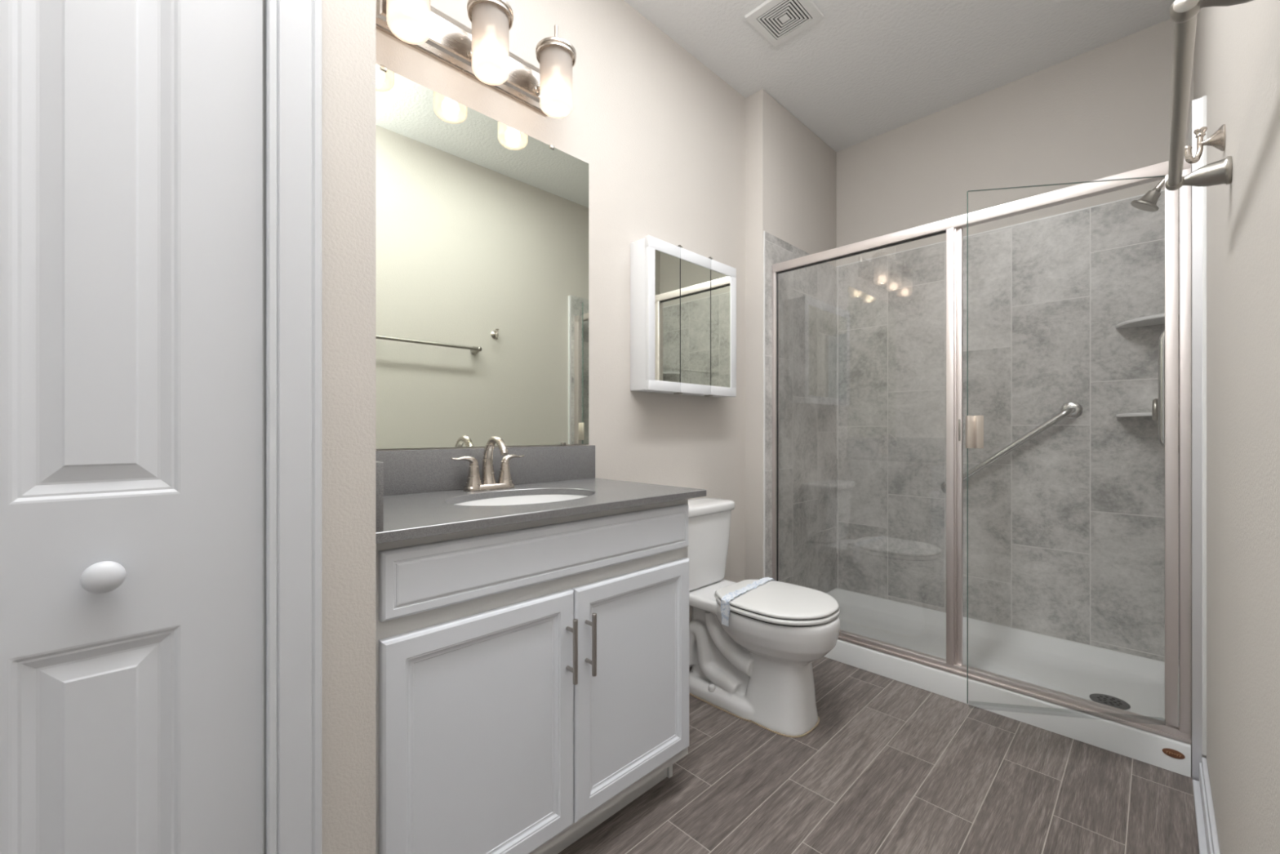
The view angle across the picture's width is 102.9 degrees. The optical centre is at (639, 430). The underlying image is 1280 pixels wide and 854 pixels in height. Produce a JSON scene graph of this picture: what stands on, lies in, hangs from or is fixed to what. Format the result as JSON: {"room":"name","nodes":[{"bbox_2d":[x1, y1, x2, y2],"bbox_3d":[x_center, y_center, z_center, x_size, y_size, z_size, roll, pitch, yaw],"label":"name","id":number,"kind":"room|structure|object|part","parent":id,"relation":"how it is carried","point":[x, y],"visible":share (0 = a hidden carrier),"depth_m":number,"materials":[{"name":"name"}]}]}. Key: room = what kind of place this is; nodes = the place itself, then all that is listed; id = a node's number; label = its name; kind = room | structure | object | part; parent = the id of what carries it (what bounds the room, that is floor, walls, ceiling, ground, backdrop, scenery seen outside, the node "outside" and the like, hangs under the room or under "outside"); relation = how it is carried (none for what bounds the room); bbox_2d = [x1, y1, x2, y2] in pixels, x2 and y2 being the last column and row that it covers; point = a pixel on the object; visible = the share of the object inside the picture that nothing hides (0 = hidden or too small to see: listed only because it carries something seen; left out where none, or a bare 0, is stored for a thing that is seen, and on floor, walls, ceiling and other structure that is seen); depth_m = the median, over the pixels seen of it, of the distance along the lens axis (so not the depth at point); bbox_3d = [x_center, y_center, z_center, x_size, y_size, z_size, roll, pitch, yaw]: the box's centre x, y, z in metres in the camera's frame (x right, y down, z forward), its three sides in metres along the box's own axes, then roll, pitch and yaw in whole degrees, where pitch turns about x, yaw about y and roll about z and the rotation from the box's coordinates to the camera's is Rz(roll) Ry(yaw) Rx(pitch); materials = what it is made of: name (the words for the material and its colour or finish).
{"room":"bathroom","nodes":[
{"label":"bathroom","id":0,"kind":"room"},
{"bbox_2d":[262,0,375,853],"bbox_3d":[-1.218,-0.339,0.597,1.500,2.913,0.610,0,0,-45],"label":"wall","id":1,"kind":"structure","parent":0,"point":[348,26],"depth_m":0.87,"materials":[{"name":"paint"}]},
{"bbox_2d":[0,0,262,853],"bbox_3d":[-0.833,0.087,0.545,0.698,2.038,0.068,0,0,-45],"label":"door","id":2,"kind":"structure","parent":1,"relation":"in","point":[131,131],"depth_m":0.69,"materials":[{"name":"white paint"}]},
{"bbox_3d":[-0.720,-0.356,0.682,0.156,0.892,0.028,0,0,-45],"label":"raised panel","id":3,"kind":"part","parent":2,"relation":"part of","materials":[{"name":"white paint"}]},
{"bbox_3d":[-0.720,0.597,0.682,0.156,0.641,0.028,0,0,-45],"label":"raised panel","id":4,"kind":"part","parent":2,"relation":"part of","materials":[{"name":"white paint"}]},
{"bbox_3d":[-0.696,0.189,0.661,0.041,0.041,0.041,0,0,-45],"label":"knob","id":5,"kind":"part","parent":2,"relation":"part of","materials":[{"name":"white paint"}]},
{"bbox_2d":[266,0,321,853],"bbox_3d":[-0.825,0.053,0.542,0.844,2.130,0.019,0,0,-45],"label":"trim","id":6,"kind":"structure","parent":1,"relation":"attached to","point":[293,27],"depth_m":0.80,"materials":[{"name":"white paint"}]},
{"bbox_2d":[375,0,745,622],"bbox_3d":[-0.224,-0.339,2.058,2.205,2.913,0.120,0,0,-45],"label":"wall","id":7,"kind":"structure","parent":0,"point":[660,135],"depth_m":2.17,"materials":[{"name":"paint"}]},
{"bbox_2d":[375,0,576,118],"bbox_3d":[-0.480,-1.215,1.573,0.615,0.286,0.212,0,0,-45],"label":"vanity light","id":8,"kind":"object","parent":7,"relation":"attached to","point":[482,52],"visible":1,"depth_m":1.56,"materials":[{"name":"white glass"}]},
{"bbox_3d":[-0.624,-1.162,1.377,0.109,0.180,0.109,0,0,-45],"label":"lamp shade","id":9,"kind":"part","parent":8,"relation":"part of","materials":[{"name":"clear glass"}]},
{"bbox_3d":[-0.494,-1.246,1.587,0.032,0.130,0.116,0,0,-45],"label":"arm","id":10,"kind":"part","parent":8,"relation":"part of","materials":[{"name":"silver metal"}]},
{"bbox_3d":[-0.453,-1.162,1.545,0.109,0.180,0.109,0,0,-45],"label":"lamp shade","id":11,"kind":"part","parent":8,"relation":"part of","materials":[{"name":"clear glass"}]},
{"bbox_3d":[-0.323,-1.246,1.755,0.032,0.130,0.116,0,0,-45],"label":"arm","id":12,"kind":"part","parent":8,"relation":"part of","materials":[{"name":"silver metal"}]},
{"bbox_3d":[-0.282,-1.326,1.714,0.012,0.064,0.012,0,0,-45],"label":"stem","id":13,"kind":"part","parent":8,"relation":"part of","materials":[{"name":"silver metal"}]},
{"bbox_3d":[-0.282,-1.162,1.714,0.109,0.180,0.109,0,0,-45],"label":"lamp shade","id":14,"kind":"part","parent":8,"relation":"part of","materials":[{"name":"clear glass"}]},
{"bbox_2d":[375,63,588,448],"bbox_3d":[-0.538,-0.494,1.659,0.946,1.102,0.009,0,0,-45],"label":"wall mirror","id":15,"kind":"object","parent":7,"relation":"attached to","point":[482,223],"visible":0.74,"depth_m":1.66,"materials":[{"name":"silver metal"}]},
{"bbox_2d":[375,444,595,495],"bbox_3d":[-0.521,0.122,1.668,0.952,0.128,0.020,0,0,-45],"label":"backsplash","id":16,"kind":"structure","parent":7,"relation":"attached to","point":[405,471],"depth_m":1.62,"materials":[{"name":"grey stone"}]},
{"bbox_2d":[630,235,736,397],"bbox_3d":[0.215,-0.483,2.326,0.614,0.648,0.112,0,0,-45],"label":"medicine cabinet","id":17,"kind":"object","parent":7,"relation":"attached to","point":[683,301],"visible":1,"depth_m":2.22,"materials":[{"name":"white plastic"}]},
{"bbox_3d":[0.099,-0.480,2.148,0.198,0.630,0.020,0,0,-45],"label":"door","id":18,"kind":"part","parent":17,"relation":"part of","materials":[{"name":"white plastic"}]},
{"bbox_3d":[0.112,-0.477,2.161,0.157,0.542,0.014,0,0,-45],"label":"mirror panel","id":19,"kind":"part","parent":17,"relation":"part of","materials":[{"name":"silver metal"}]},
{"bbox_3d":[0.170,-0.477,2.219,0.003,0.538,0.015,0,0,-45],"label":"edge trim","id":20,"kind":"part","parent":17,"relation":"part of","materials":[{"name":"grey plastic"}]},
{"bbox_3d":[0.247,-0.480,2.293,0.213,0.630,0.020,0,0,-45],"label":"door","id":21,"kind":"part","parent":17,"relation":"part of","materials":[{"name":"white plastic"}]},
{"bbox_3d":[0.246,-0.477,2.294,0.209,0.542,0.014,0,0,-45],"label":"mirror panel","id":22,"kind":"part","parent":17,"relation":"part of","materials":[{"name":"silver metal"}]},
{"bbox_3d":[0.322,-0.477,2.369,0.003,0.538,0.015,0,0,-45],"label":"edge trim","id":23,"kind":"part","parent":17,"relation":"part of","materials":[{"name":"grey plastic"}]},
{"bbox_3d":[0.380,-0.477,2.425,0.154,0.542,0.014,0,0,-45],"label":"mirror panel","id":24,"kind":"part","parent":17,"relation":"part of","materials":[{"name":"silver metal"}]},
{"bbox_3d":[0.395,-0.480,2.439,0.199,0.630,0.020,0,0,-45],"label":"door","id":25,"kind":"part","parent":17,"relation":"part of","materials":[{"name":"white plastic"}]},
{"bbox_2d":[745,88,836,592],"bbox_3d":[0.881,-0.339,3.065,0.885,2.913,0.233,0,0,-45],"label":"wall","id":26,"kind":"structure","parent":0,"point":[791,172],"depth_m":2.88,"materials":[{"name":"paint"}]},
{"bbox_2d":[557,656,1199,853],"bbox_3d":[0.202,1.168,1.257,4.650,0.100,1.920,0,0,-45],"label":"floor","id":27,"kind":"structure","parent":0,"point":[889,766],"depth_m":1.59,"materials":[{"name":"tile"}]},
{"bbox_2d":[375,498,688,853],"bbox_3d":[-0.343,0.662,1.446,0.930,0.912,0.581,0,0,-45],"label":"vanity cabinet","id":28,"kind":"object","parent":27,"relation":"on","point":[532,677],"visible":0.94,"depth_m":1.18,"materials":[{"name":"white paint"}]},
{"bbox_3d":[-0.329,0.690,1.119,0.450,0.585,0.019,0,0,-45],"label":"door","id":29,"kind":"part","parent":28,"relation":"part of","materials":[{"name":"white paint"}]},
{"bbox_3d":[-0.171,0.295,1.274,0.893,0.132,0.020,0,0,-45],"label":"drawer","id":30,"kind":"part","parent":28,"relation":"part of","materials":[{"name":"white paint"}]},
{"bbox_2d":[375,444,706,543],"bbox_3d":[-0.336,0.132,1.466,0.972,0.148,0.567,0,0,-45],"label":"countertop","id":31,"kind":"structure","parent":28,"relation":"on","point":[417,491],"depth_m":1.49,"materials":[{"name":"grey stone"}]},
{"bbox_2d":[451,435,524,491],"bbox_3d":[-0.455,0.101,1.597,0.249,0.169,0.140,0,0,-45],"label":"faucet","id":32,"kind":"object","parent":31,"relation":"on","point":[473,483],"visible":1,"depth_m":1.61,"materials":[{"name":"silver metal"}]},
{"bbox_3d":[-0.536,0.092,1.562,0.084,0.028,0.029,0,0,-45],"label":"handle lever","id":33,"kind":"part","parent":32,"relation":"part of","materials":[{"name":"silver metal"}]},
{"bbox_3d":[-0.516,0.143,1.582,0.055,0.085,0.055,0,0,-45],"label":"handle","id":34,"kind":"part","parent":32,"relation":"part of","materials":[{"name":"silver metal"}]},
{"bbox_3d":[-0.477,0.177,1.620,0.164,0.017,0.056,0,0,-45],"label":"plate","id":35,"kind":"part","parent":32,"relation":"part of","materials":[{"name":"silver metal"}]},
{"bbox_3d":[-0.452,0.097,1.594,0.045,0.162,0.132,0,0,-45],"label":"spout","id":36,"kind":"part","parent":32,"relation":"part of","materials":[{"name":"silver metal"}]},
{"bbox_3d":[-0.439,0.143,1.657,0.055,0.085,0.055,0,0,-45],"label":"handle","id":37,"kind":"part","parent":32,"relation":"part of","materials":[{"name":"silver metal"}]},
{"bbox_3d":[-0.419,0.092,1.677,0.084,0.028,0.029,0,0,-45],"label":"handle lever","id":38,"kind":"part","parent":32,"relation":"part of","materials":[{"name":"silver metal"}]},
{"bbox_2d":[454,493,587,506],"bbox_3d":[-0.328,0.287,1.454,0.488,0.162,0.352,0,0,-45],"label":"undermount sink","id":39,"kind":"object","parent":31,"relation":"in","point":[528,499],"visible":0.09,"depth_m":1.61,"materials":[{"name":"white ceramic"}]},
{"bbox_3d":[-0.166,0.534,1.241,0.012,0.155,0.039,0,0,-45],"label":"handle","id":40,"kind":"part","parent":28,"relation":"part of","materials":[{"name":"silver metal"}]},
{"bbox_3d":[-0.123,0.534,1.282,0.012,0.155,0.039,0,0,-45],"label":"handle","id":41,"kind":"part","parent":28,"relation":"part of","materials":[{"name":"silver metal"}]},
{"bbox_3d":[-0.008,0.690,1.435,0.444,0.585,0.019,0,0,-45],"label":"door","id":42,"kind":"part","parent":28,"relation":"part of","materials":[{"name":"white paint"}]},
{"bbox_2d":[688,497,840,737],"bbox_3d":[0.439,0.720,2.095,0.430,0.796,0.751,0,0,-45],"label":"toilet","id":43,"kind":"object","parent":27,"relation":"on","point":[757,668],"visible":0.93,"depth_m":1.97,"materials":[{"name":"white ceramic"}]},
{"bbox_3d":[0.242,0.526,2.286,0.386,0.321,0.172,0,0,-45],"label":"tank","id":44,"kind":"part","parent":43,"relation":"part of","materials":[{"name":"white ceramic"}]},
{"bbox_3d":[0.244,0.343,2.284,0.410,0.044,0.193,0,0,-45],"label":"tank lid","id":45,"kind":"part","parent":43,"relation":"part of","materials":[{"name":"white ceramic"}]},
{"bbox_2d":[720,577,774,626],"bbox_3d":[0.453,0.692,2.099,0.047,0.107,0.395,0,0,41],"label":"band","id":46,"kind":"object","parent":43,"relation":"on","point":[725,606],"visible":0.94,"depth_m":1.98,"materials":[{"name":"white paper"}]},
{"bbox_3d":[0.454,0.903,2.098,0.375,0.428,0.723,0,0,-45],"label":"bowl","id":47,"kind":"part","parent":43,"relation":"part of","materials":[{"name":"white ceramic"}]},
{"bbox_3d":[0.545,0.678,2.007,0.391,0.016,0.449,0,0,-45],"label":"seat","id":48,"kind":"part","parent":43,"relation":"part of","materials":[{"name":"white plastic"}]},
{"bbox_3d":[0.544,0.656,2.007,0.387,0.018,0.445,0,0,-45],"label":"lid","id":49,"kind":"part","parent":43,"relation":"part of","materials":[{"name":"white plastic"}]},
{"bbox_2d":[824,587,1191,777],"bbox_3d":[1.518,1.064,2.459,0.786,0.106,1.526,0,0,-45],"label":"shower pan","id":50,"kind":"object","parent":27,"relation":"on","point":[1134,683],"visible":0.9,"depth_m":2.25,"materials":[{"name":"white plastic"}]},
{"bbox_2d":[772,157,1191,743],"bbox_3d":[1.131,0.060,2.078,0.398,1.901,1.527,0,0,-45],"label":"shower door frame","id":51,"kind":"structure","parent":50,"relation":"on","point":[1177,725],"depth_m":1.78,"materials":[{"name":"silver metal"}]},
{"bbox_3d":[1.320,0.067,2.138,0.038,1.828,0.054,0,0,-45],"label":"post","id":52,"kind":"part","parent":51,"relation":"part of","materials":[{"name":"silver metal"}]},
{"bbox_3d":[1.330,-0.002,2.122,0.003,0.090,0.007,0,0,-45],"label":"strike plate","id":53,"kind":"part","parent":51,"relation":"part of","materials":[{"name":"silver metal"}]},
{"bbox_3d":[1.167,0.005,1.778,0.044,0.114,0.036,0,0,10],"label":"handle","id":54,"kind":"part","parent":51,"relation":"part of","materials":[{"name":"silver metal"}]},
{"bbox_3d":[1.257,-0.868,2.202,0.040,0.045,1.527,0,0,-45],"label":"header rail","id":55,"kind":"part","parent":51,"relation":"part of","materials":[{"name":"silver metal"}]},
{"bbox_3d":[1.755,0.062,1.683,0.037,1.808,0.032,0,0,-45],"label":"hinge rail","id":56,"kind":"part","parent":51,"relation":"part of","materials":[{"name":"silver metal"}]},
{"bbox_2d":[623,0,1175,151],"bbox_3d":[0.202,-1.846,1.257,4.650,0.100,1.920,0,0,-45],"label":"ceiling","id":57,"kind":"structure","parent":0,"point":[867,69],"depth_m":2.38,"materials":[{"name":"white paint"}]},
{"bbox_2d":[744,0,824,47],"bbox_3d":[0.625,-1.788,2.206,0.244,0.015,0.244,0,0,-45],"label":"ceiling vent","id":58,"kind":"object","parent":57,"relation":"in","point":[777,21],"visible":1,"depth_m":2.20,"materials":[{"name":"white plastic"}]},
{"bbox_3d":[0.625,-1.782,2.206,0.037,0.002,0.037,0,0,-45],"label":"plate","id":59,"kind":"part","parent":58,"relation":"part of","materials":[{"name":"white plastic"}]},
{"bbox_2d":[835,18,1193,662],"bbox_3d":[1.806,-0.339,2.812,0.121,2.913,1.890,0,0,-45],"label":"wall","id":60,"kind":"structure","parent":0,"point":[1066,528],"depth_m":2.58,"materials":[{"name":"paint"}]},
{"bbox_2d":[941,401,1082,493],"bbox_3d":[1.871,0.108,2.614,0.067,0.493,0.600,0,0,-45],"label":"grab bar","id":61,"kind":"object","parent":60,"relation":"attached to","point":[1071,410],"visible":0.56,"depth_m":2.52,"materials":[{"name":"silver metal"}]},
{"bbox_2d":[1115,412,1151,417],"bbox_3d":[2.184,-0.068,2.191,0.213,0.016,0.213,0,0,-45],"label":"corner shelf","id":62,"kind":"object","parent":60,"relation":"attached to","point":[1139,414],"visible":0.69,"depth_m":2.20,"materials":[{"name":"grey stone"}]},
{"bbox_2d":[1115,313,1164,328],"bbox_3d":[2.184,-0.473,2.191,0.213,0.016,0.213,0,0,-45],"label":"corner shelf","id":63,"kind":"object","parent":60,"relation":"attached to","point":[1156,319],"visible":0.79,"depth_m":2.20,"materials":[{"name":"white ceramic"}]},
{"bbox_2d":[1187,0,1279,853],"bbox_3d":[0.854,-0.339,0.629,4.500,2.913,0.150,0,0,-45],"label":"wall","id":64,"kind":"structure","parent":0,"point":[1236,225],"depth_m":0.97,"materials":[{"name":"paint"}]},
{"bbox_2d":[1130,178,1164,212],"bbox_3d":[1.961,-0.926,1.928,0.090,0.183,0.153,0,0,-45],"label":"shower fixture","id":65,"kind":"object","parent":64,"relation":"attached to","point":[1148,202],"visible":0.59,"depth_m":1.93,"materials":[{"name":"silver metal"}]},
{"bbox_3d":[1.982,-0.949,1.906,0.019,0.095,0.092,0,0,-45],"label":"arm","id":66,"kind":"part","parent":65,"relation":"part of","materials":[{"name":"silver metal"}]},
{"bbox_2d":[1151,398,1158,420],"bbox_3d":[2.060,-0.082,1.984,0.150,0.150,0.093,0,0,-45],"label":"shower valve","id":67,"kind":"object","parent":64,"relation":"attached to","point":[1155,402],"visible":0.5,"depth_m":1.99,"materials":[{"name":"grey metal"}]},
{"bbox_2d":[1158,329,1164,448],"bbox_3d":[1.901,-0.150,1.817,0.080,0.515,0.076,0,0,-45],"label":"grab bar","id":68,"kind":"object","parent":64,"relation":"attached to","point":[1162,337],"visible":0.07,"depth_m":1.83,"materials":[{"name":"silver metal"}]},
{"bbox_2d":[1184,124,1226,164],"bbox_3d":[1.302,-0.660,1.179,0.057,0.080,0.066,0,0,-45],"label":"robe hook","id":69,"kind":"object","parent":64,"relation":"attached to","point":[1217,140],"visible":0.98,"depth_m":1.18,"materials":[{"name":"silver metal"}]},
{"bbox_2d":[1192,756,1220,853],"bbox_3d":[0.484,1.070,0.349,3.581,0.095,0.030,0,0,-45],"label":"baseboard","id":70,"kind":"structure","parent":64,"relation":"attached to","point":[1207,835],"depth_m":1.41,"materials":[{"name":"white paint"}]},
{"bbox_2d":[1164,0,1254,191],"bbox_3d":[0.950,-0.537,0.853,0.715,0.055,0.095,0,0,-45],"label":"towel bar","id":71,"kind":"object","parent":64,"relation":"attached to","point":[1184,13],"visible":1,"depth_m":0.81,"materials":[{"name":"grey metal"}]},
{"bbox_3d":[1.185,-0.537,1.084,0.055,0.055,0.095,0,0,-45],"label":"post","id":72,"kind":"part","parent":71,"relation":"part of","materials":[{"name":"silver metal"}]},
{"bbox_3d":[0.714,-0.537,0.621,0.055,0.055,0.095,0,0,-45],"label":"post","id":73,"kind":"part","parent":71,"relation":"part of","materials":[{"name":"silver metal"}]}
]}

